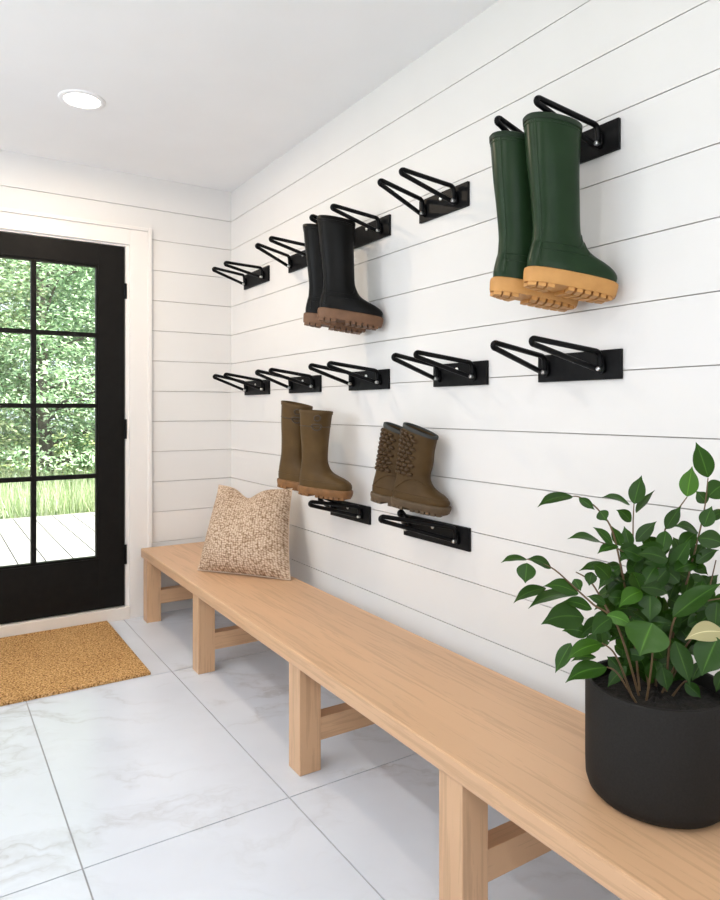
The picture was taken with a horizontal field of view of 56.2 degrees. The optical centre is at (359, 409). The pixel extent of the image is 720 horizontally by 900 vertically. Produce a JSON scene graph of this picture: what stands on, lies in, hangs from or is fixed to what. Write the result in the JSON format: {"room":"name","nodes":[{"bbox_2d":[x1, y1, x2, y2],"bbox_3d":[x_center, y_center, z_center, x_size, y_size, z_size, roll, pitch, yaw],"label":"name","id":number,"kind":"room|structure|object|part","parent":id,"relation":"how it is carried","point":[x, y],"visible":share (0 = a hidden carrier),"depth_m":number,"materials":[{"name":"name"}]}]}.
{"room":"mudroom","nodes":[
{"label":"mudroom","id":0,"kind":"room"},
{"bbox_2d":[0,150,230,612],"bbox_3d":[-2.300,-0.078,3.291,3.483,2.536,0.130,0,0,-33],"label":"wall","id":1,"kind":"structure","parent":0,"point":[190,225],"depth_m":4.00,"materials":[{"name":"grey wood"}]},
{"bbox_2d":[0,232,126,623],"bbox_3d":[-1.727,0.098,3.580,0.951,2.037,0.105,0,0,-33],"label":"door","id":2,"kind":"structure","parent":1,"relation":"in","point":[32,590],"depth_m":3.75,"materials":[{"name":"black paint"}]},
{"bbox_3d":[-1.746,-0.863,3.603,0.653,0.117,0.045,0,0,-33],"label":"rail","id":3,"kind":"part","parent":2,"relation":"part of","materials":[{"name":"black paint"}]},
{"bbox_3d":[-1.746,0.976,3.603,0.653,0.281,0.045,0,0,-33],"label":"rail","id":4,"kind":"part","parent":2,"relation":"part of","materials":[{"name":"black paint"}]},
{"bbox_2d":[0,605,129,637],"bbox_3d":[-1.760,1.156,3.621,0.986,0.068,0.147,0,0,-33],"label":"trim","id":5,"kind":"structure","parent":1,"relation":"attached to","point":[117,613],"depth_m":3.65,"materials":[{"name":"paint"}]},
{"bbox_2d":[0,207,151,617],"bbox_3d":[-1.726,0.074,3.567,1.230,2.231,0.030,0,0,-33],"label":"trim","id":6,"kind":"structure","parent":1,"relation":"attached to","point":[139,239],"depth_m":3.85,"materials":[{"name":"white paint"}]},
{"bbox_2d":[0,0,498,191],"bbox_3d":[-0.605,-1.406,0.650,3.743,0.120,6.407,0,0,-33],"label":"ceiling","id":7,"kind":"structure","parent":0,"point":[203,93],"depth_m":2.68,"materials":[{"name":"paint"}]},
{"bbox_2d":[58,89,105,110],"bbox_3d":[-1.209,-1.343,2.932,0.192,0.007,0.192,0,0,-33],"label":"recessed light","id":8,"kind":"object","parent":7,"relation":"in","point":[75,98],"visible":1,"depth_m":2.92,"materials":[{"name":"paint"}]},
{"bbox_2d":[64,93,99,107],"bbox_3d":[-1.209,-1.343,2.932,0.148,0.003,0.148,0,0,-33],"label":"diffuser","id":9,"kind":"object","parent":8,"relation":"attached to","point":[75,100],"depth_m":2.93,"materials":[{"name":"white plastic"}]},
{"bbox_2d":[0,607,621,899],"bbox_3d":[-0.605,1.250,0.650,3.743,0.120,6.407,0,0,-33],"label":"floor","id":10,"kind":"structure","parent":0,"point":[174,782],"depth_m":2.04,"materials":[{"name":"grey tile"}]},
{"bbox_2d":[0,621,150,705],"bbox_3d":[-1.702,1.182,3.043,1.262,0.016,0.870,0,0,-33],"label":"door mat","id":11,"kind":"object","parent":10,"relation":"on","point":[41,664],"visible":1,"depth_m":3.15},
{"bbox_2d":[141,542,719,899],"bbox_3d":[0.044,0.990,2.312,0.559,0.400,3.945,0,0,-32],"label":"bench","id":12,"kind":"object","parent":10,"relation":"on","point":[493,739],"visible":0.92,"depth_m":1.73,"materials":[{"name":"brown wood"}]},
{"bbox_3d":[-1.171,1.015,3.800,0.078,0.350,0.076,0,0,-32],"label":"leg","id":13,"kind":"part","parent":12,"relation":"part of","materials":[{"name":"brown wood"}]},
{"bbox_3d":[-0.713,1.015,3.074,0.078,0.350,0.078,0,0,-32],"label":"leg","id":14,"kind":"part","parent":12,"relation":"part of","materials":[{"name":"brown wood"}]},
{"bbox_2d":[197,485,291,579],"bbox_3d":[-0.539,0.592,3.303,0.562,0.393,0.283,0,0,23],"label":"throw pillow","id":15,"kind":"object","parent":12,"relation":"on","point":[245,536],"visible":0.99,"depth_m":3.22,"materials":[{"name":"fabric"}]},
{"bbox_3d":[-0.183,1.015,2.236,0.078,0.350,0.080,0,0,-32],"label":"leg","id":16,"kind":"part","parent":12,"relation":"part of","materials":[{"name":"brown wood"}]},
{"bbox_3d":[0.240,1.015,1.566,0.078,0.350,0.083,0,0,-32],"label":"leg","id":17,"kind":"part","parent":12,"relation":"part of","materials":[{"name":"brown wood"}]},
{"bbox_2d":[501,443,719,828],"bbox_3d":[0.559,0.429,1.418,0.519,0.722,0.326,0,0,11],"label":"potted plant","id":18,"kind":"object","parent":12,"relation":"on","point":[652,712],"visible":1,"depth_m":1.34,"materials":[{"name":"green plant"}]},
{"bbox_3d":[0.451,0.444,1.350,0.243,0.302,0.086,0,0,-33],"label":"stem","id":19,"kind":"part","parent":18,"relation":"part of","materials":[{"name":"brown plant"}]},
{"bbox_3d":[0.477,0.377,1.373,0.072,0.090,0.011,0,0,18],"label":"stem","id":20,"kind":"part","parent":18,"relation":"part of","materials":[{"name":"brown plant"}]},
{"bbox_3d":[0.508,0.385,1.385,0.145,0.419,0.058,0,0,-33],"label":"stem","id":21,"kind":"part","parent":18,"relation":"part of","materials":[{"name":"brown plant"}]},
{"bbox_3d":[0.520,0.529,1.354,0.085,0.131,0.006,0,0,-23],"label":"stem","id":22,"kind":"part","parent":18,"relation":"part of","materials":[{"name":"brown plant"}]},
{"bbox_3d":[0.524,0.552,1.343,0.072,0.086,0.005,0,0,-13],"label":"stem","id":23,"kind":"part","parent":18,"relation":"part of","materials":[{"name":"brown plant"}]},
{"bbox_3d":[0.593,0.398,1.420,0.038,0.393,0.006,0,0,37],"label":"stem","id":24,"kind":"part","parent":18,"relation":"part of","materials":[{"name":"brown plant"}]},
{"bbox_3d":[0.575,0.508,1.335,0.008,0.174,0.054,0,0,9],"label":"stem","id":25,"kind":"part","parent":18,"relation":"part of","materials":[{"name":"brown plant"}]},
{"bbox_3d":[0.611,0.675,1.385,0.281,0.230,0.281,0,0,-33],"label":"pot","id":26,"kind":"part","parent":18,"relation":"part of","materials":[{"name":"black ceramic"}]},
{"bbox_3d":[0.652,0.388,1.417,0.064,0.412,0.017,0,0,19],"label":"stem","id":27,"kind":"part","parent":18,"relation":"part of","materials":[{"name":"brown plant"}]},
{"bbox_3d":[0.653,0.511,1.353,0.105,0.167,0.010,0,0,44],"label":"stem","id":28,"kind":"part","parent":18,"relation":"part of","materials":[{"name":"plant"}]},
{"bbox_3d":[0.647,0.568,1.365,0.005,0.054,0.043,0,0,-39],"label":"stem","id":29,"kind":"part","parent":18,"relation":"part of","materials":[{"name":"brown plant"}]},
{"bbox_3d":[0.684,0.369,1.421,0.092,0.451,0.018,0,0,8],"label":"stem","id":30,"kind":"part","parent":18,"relation":"part of","materials":[{"name":"brown plant"}]},
{"bbox_3d":[0.662,0.483,1.352,0.108,0.223,0.041,0,0,42],"label":"stem","id":31,"kind":"part","parent":18,"relation":"part of","materials":[{"name":"brown plant"}]},
{"bbox_3d":[0.713,0.461,1.455,0.118,0.269,0.014,0,0,-11],"label":"stem","id":32,"kind":"part","parent":18,"relation":"part of","materials":[{"name":"plant"}]},
{"bbox_2d":[230,0,719,712],"bbox_3d":[0.915,-0.078,1.625,0.130,2.536,6.407,0,0,-33],"label":"wall","id":33,"kind":"structure","parent":0,"point":[650,206],"depth_m":2.20,"materials":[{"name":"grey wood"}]},
{"bbox_2d":[212,261,269,289],"bbox_3d":[-0.695,-0.749,3.776,0.256,0.087,0.341,0,0,-33],"label":"hook","id":34,"kind":"object","parent":33,"relation":"attached to","point":[262,275],"visible":1,"depth_m":3.76,"materials":[{"name":"black metal"}]},
{"bbox_3d":[-0.592,-0.748,3.843,0.011,0.085,0.341,0,0,-33],"label":"plate","id":35,"kind":"part","parent":34,"relation":"part of","materials":[{"name":"black metal"}]},
{"bbox_2d":[213,373,269,394],"bbox_3d":[-0.690,-0.139,3.769,0.256,0.114,0.335,0,0,-33],"label":"hook","id":36,"kind":"object","parent":33,"relation":"attached to","point":[257,386],"visible":0.96,"depth_m":3.73,"materials":[{"name":"black metal"}]},
{"bbox_3d":[-0.587,-0.123,3.835,0.011,0.082,0.335,0,0,-33],"label":"plate","id":37,"kind":"part","parent":36,"relation":"part of","materials":[{"name":"black metal"}]},
{"bbox_2d":[255,236,306,272],"bbox_3d":[-0.379,-0.754,3.285,0.256,0.098,0.339,0,0,-33],"label":"hook","id":38,"kind":"object","parent":33,"relation":"attached to","point":[298,261],"visible":0.66,"depth_m":3.33,"materials":[{"name":"black metal"}]},
{"bbox_3d":[-0.276,-0.748,3.351,0.011,0.085,0.339,0,0,-33],"label":"plate","id":39,"kind":"part","parent":38,"relation":"part of","materials":[{"name":"black metal"}]},
{"bbox_2d":[255,368,321,392],"bbox_3d":[-0.379,-0.137,3.284,0.256,0.110,0.330,0,0,-33],"label":"hook","id":40,"kind":"object","parent":33,"relation":"attached to","point":[306,383],"visible":1,"depth_m":3.25,"materials":[{"name":"black metal"}]},
{"bbox_3d":[-0.276,-0.123,3.351,0.011,0.082,0.330,0,0,-33],"label":"plate","id":41,"kind":"part","parent":40,"relation":"part of","materials":[{"name":"black metal"}]},
{"bbox_2d":[308,498,370,524],"bbox_3d":[-0.148,0.433,2.925,0.256,0.113,0.327,0,0,-33],"label":"hook","id":42,"kind":"object","parent":33,"relation":"attached to","point":[360,513],"visible":0.89,"depth_m":2.88,"materials":[{"name":"black metal"}]},
{"bbox_2d":[277,400,312,490],"bbox_3d":[-0.261,0.166,3.042,0.260,0.413,0.115,0,0,29],"label":"rubber boot","id":43,"kind":"object","parent":42,"relation":"on","point":[291,448],"visible":0.72,"depth_m":3.02,"materials":[{"name":"brown rubber"}]},
{"bbox_2d":[298,409,352,500],"bbox_3d":[-0.151,0.191,2.879,0.260,0.380,0.115,0,0,29],"label":"rubber boot","id":44,"kind":"object","parent":42,"relation":"on","point":[316,478],"visible":1,"depth_m":2.86,"materials":[{"name":"brown rubber"}]},
{"bbox_3d":[-0.045,0.452,2.991,0.011,0.077,0.327,0,0,-33],"label":"plate","id":45,"kind":"part","parent":42,"relation":"part of","materials":[{"name":"black metal"}]},
{"bbox_2d":[308,361,389,390],"bbox_3d":[-0.067,-0.137,2.799,0.256,0.109,0.306,0,0,-33],"label":"hook","id":46,"kind":"object","parent":33,"relation":"attached to","point":[370,378],"visible":1,"depth_m":2.79,"materials":[{"name":"black metal"}]},
{"bbox_3d":[0.036,-0.123,2.865,0.011,0.082,0.306,0,0,-33],"label":"plate","id":47,"kind":"part","parent":46,"relation":"part of","materials":[{"name":"black metal"}]},
{"bbox_2d":[309,204,390,248],"bbox_3d":[-0.066,-0.756,2.796,0.256,0.103,0.313,0,0,-33],"label":"hook","id":48,"kind":"object","parent":33,"relation":"attached to","point":[380,228],"visible":0.66,"depth_m":2.76,"materials":[{"name":"black metal"}]},
{"bbox_2d":[303,223,365,334],"bbox_3d":[-0.106,-0.546,2.848,0.274,0.455,0.106,0,0,-7],"label":"rubber boot","id":49,"kind":"object","parent":48,"relation":"hanging from","point":[311,235],"visible":0.48,"depth_m":2.80,"materials":[{"name":"black rubber"}]},
{"bbox_2d":[317,215,383,330],"bbox_3d":[-0.040,-0.552,2.745,0.274,0.455,0.106,0,0,-7],"label":"rubber boot","id":50,"kind":"object","parent":48,"relation":"hanging from","point":[340,301],"visible":1,"depth_m":2.70,"materials":[{"name":"black rubber"}]},
{"bbox_3d":[0.038,-0.748,2.862,0.011,0.085,0.313,0,0,-33],"label":"plate","id":51,"kind":"part","parent":48,"relation":"part of","materials":[{"name":"black metal"}]},
{"bbox_2d":[377,167,469,223],"bbox_3d":[0.199,-0.758,2.383,0.256,0.107,0.274,0,0,-33],"label":"hook","id":52,"kind":"object","parent":33,"relation":"attached to","point":[455,198],"visible":1,"depth_m":2.38,"materials":[{"name":"black metal"}]},
{"bbox_3d":[0.303,-0.748,2.449,0.011,0.085,0.274,0,0,-33],"label":"plate","id":53,"kind":"part","parent":52,"relation":"part of","materials":[{"name":"black metal"}]},
{"bbox_2d":[378,509,470,551],"bbox_3d":[0.174,0.431,2.422,0.256,0.124,0.380,0,0,-33],"label":"hook","id":54,"kind":"object","parent":33,"relation":"attached to","point":[447,534],"visible":1,"depth_m":2.37,"materials":[{"name":"black metal"}]},
{"bbox_2d":[370,422,409,509],"bbox_3d":[0.145,0.214,2.574,0.231,0.330,0.106,0,0,25],"label":"rubber boot","id":55,"kind":"object","parent":54,"relation":"on","point":[385,474],"visible":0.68,"depth_m":2.55,"materials":[{"name":"brown rubber"}]},
{"bbox_3d":[0.119,0.157,2.590,0.114,0.164,0.106,8,4,30],"label":"bubble panel","id":56,"kind":"part","parent":55,"relation":"part of","materials":[{"name":"brown rubber"}]},
{"bbox_2d":[391,422,451,517],"bbox_3d":[0.218,0.213,2.432,0.232,0.332,0.105,0,0,29],"label":"rubber boot","id":57,"kind":"object","parent":54,"relation":"on","point":[414,490],"visible":1,"depth_m":2.40,"materials":[{"name":"brown rubber"}]},
{"bbox_3d":[0.188,0.156,2.449,0.108,0.164,0.106,8,4,30],"label":"bubble panel","id":58,"kind":"part","parent":57,"relation":"part of","materials":[{"name":"brown rubber"}]},
{"bbox_3d":[0.278,0.452,2.488,0.011,0.082,0.380,0,0,-33],"label":"plate","id":59,"kind":"part","parent":54,"relation":"part of","materials":[{"name":"black metal"}]},
{"bbox_2d":[391,350,488,386],"bbox_3d":[0.248,-0.138,2.308,0.256,0.111,0.283,0,0,-33],"label":"hook","id":60,"kind":"object","parent":33,"relation":"attached to","point":[465,372],"visible":1,"depth_m":2.30,"materials":[{"name":"black metal"}]},
{"bbox_3d":[0.351,-0.123,2.374,0.011,0.082,0.283,0,0,-33],"label":"plate","id":61,"kind":"part","parent":60,"relation":"part of","materials":[{"name":"black metal"}]},
{"bbox_2d":[490,335,622,381],"bbox_3d":[0.525,-0.138,1.876,0.256,0.112,0.293,0,0,-33],"label":"hook","id":62,"kind":"object","parent":33,"relation":"attached to","point":[593,363],"visible":1,"depth_m":1.89,"materials":[{"name":"black metal"}]},
{"bbox_3d":[0.628,-0.123,1.942,0.011,0.082,0.293,0,0,-33],"label":"plate","id":63,"kind":"part","parent":62,"relation":"part of","materials":[{"name":"black metal"}]},
{"bbox_2d":[494,95,620,163],"bbox_3d":[0.521,-0.762,1.882,0.256,0.115,0.294,0,0,-33],"label":"hook","id":64,"kind":"object","parent":33,"relation":"attached to","point":[603,139],"visible":0.61,"depth_m":1.85,"materials":[{"name":"black metal"}]},
{"bbox_2d":[489,130,578,311],"bbox_3d":[0.496,-0.527,1.914,0.261,0.490,0.111,0,0,-8],"label":"rubber boot","id":65,"kind":"object","parent":64,"relation":"hanging from","point":[508,152],"visible":0.62,"depth_m":1.87,"materials":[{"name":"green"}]},
{"bbox_2d":[522,111,618,303],"bbox_3d":[0.566,-0.535,1.813,0.261,0.490,0.111,0,0,-8],"label":"rubber boot","id":66,"kind":"object","parent":64,"relation":"hanging from","point":[559,261],"visible":1,"depth_m":1.77,"materials":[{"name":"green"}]},
{"bbox_3d":[0.624,-0.748,1.949,0.011,0.085,0.294,0,0,-33],"label":"plate","id":67,"kind":"part","parent":64,"relation":"part of","materials":[{"name":"black metal"}]},
{"label":"outside","id":68,"kind":"structure","parent":0,"visible":0},
{"bbox_2d":[0,433,94,518],"bbox_3d":[-11.151,1.615,22.007,55.000,0.350,40.913,0,0,-33],"label":"ground","id":69,"kind":"structure","parent":68,"point":[9,433],"depth_m":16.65,"materials":[{"name":"green plant"}]},
{"bbox_2d":[0,258,91,496],"bbox_3d":[-6.664,-1.428,9.621,5.280,5.785,5.058,0,0,8],"label":"tree","id":70,"kind":"object","parent":69,"relation":"on","point":[2,423],"visible":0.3,"depth_m":9.77,"materials":[{"name":"green plant"}]},
{"bbox_2d":[0,512,94,565],"bbox_3d":[-1.853,1.325,6.212,11.590,0.230,4.293,0,0,-33],"label":"floor","id":71,"kind":"structure","parent":69,"relation":"on","point":[63,536],"depth_m":6.31,"materials":[{"name":"white wood"}]},
{"bbox_2d":[0,258,94,481],"bbox_3d":[-4.654,-1.630,9.950,5.203,6.185,5.475,0,0,-9],"label":"tree","id":72,"kind":"object","parent":69,"relation":"on","point":[45,450],"visible":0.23,"depth_m":9.36,"materials":[{"name":"green plant"}]},
{"bbox_2d":[0,263,94,484],"bbox_3d":[-3.781,-1.788,11.738,5.365,6.500,5.653,0,0,-16],"label":"tree","id":73,"kind":"object","parent":69,"relation":"on","point":[82,274],"visible":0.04,"depth_m":10.57,"materials":[{"name":"green plant"}]},
{"bbox_2d":[0,260,94,473],"bbox_3d":[-6.059,-2.255,14.437,6.199,7.437,6.284,0,0,34],"label":"tree","id":74,"kind":"object","parent":69,"relation":"on","point":[93,362],"visible":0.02,"depth_m":13.40,"materials":[{"name":"green plant"}]},
{"bbox_2d":[0,258,94,475],"bbox_3d":[-7.254,-2.360,12.768,6.011,7.647,6.250,0,0,-2],"label":"tree","id":75,"kind":"object","parent":69,"relation":"on","point":[24,417],"visible":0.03,"depth_m":12.52,"materials":[{"name":"green plant"}]}
]}

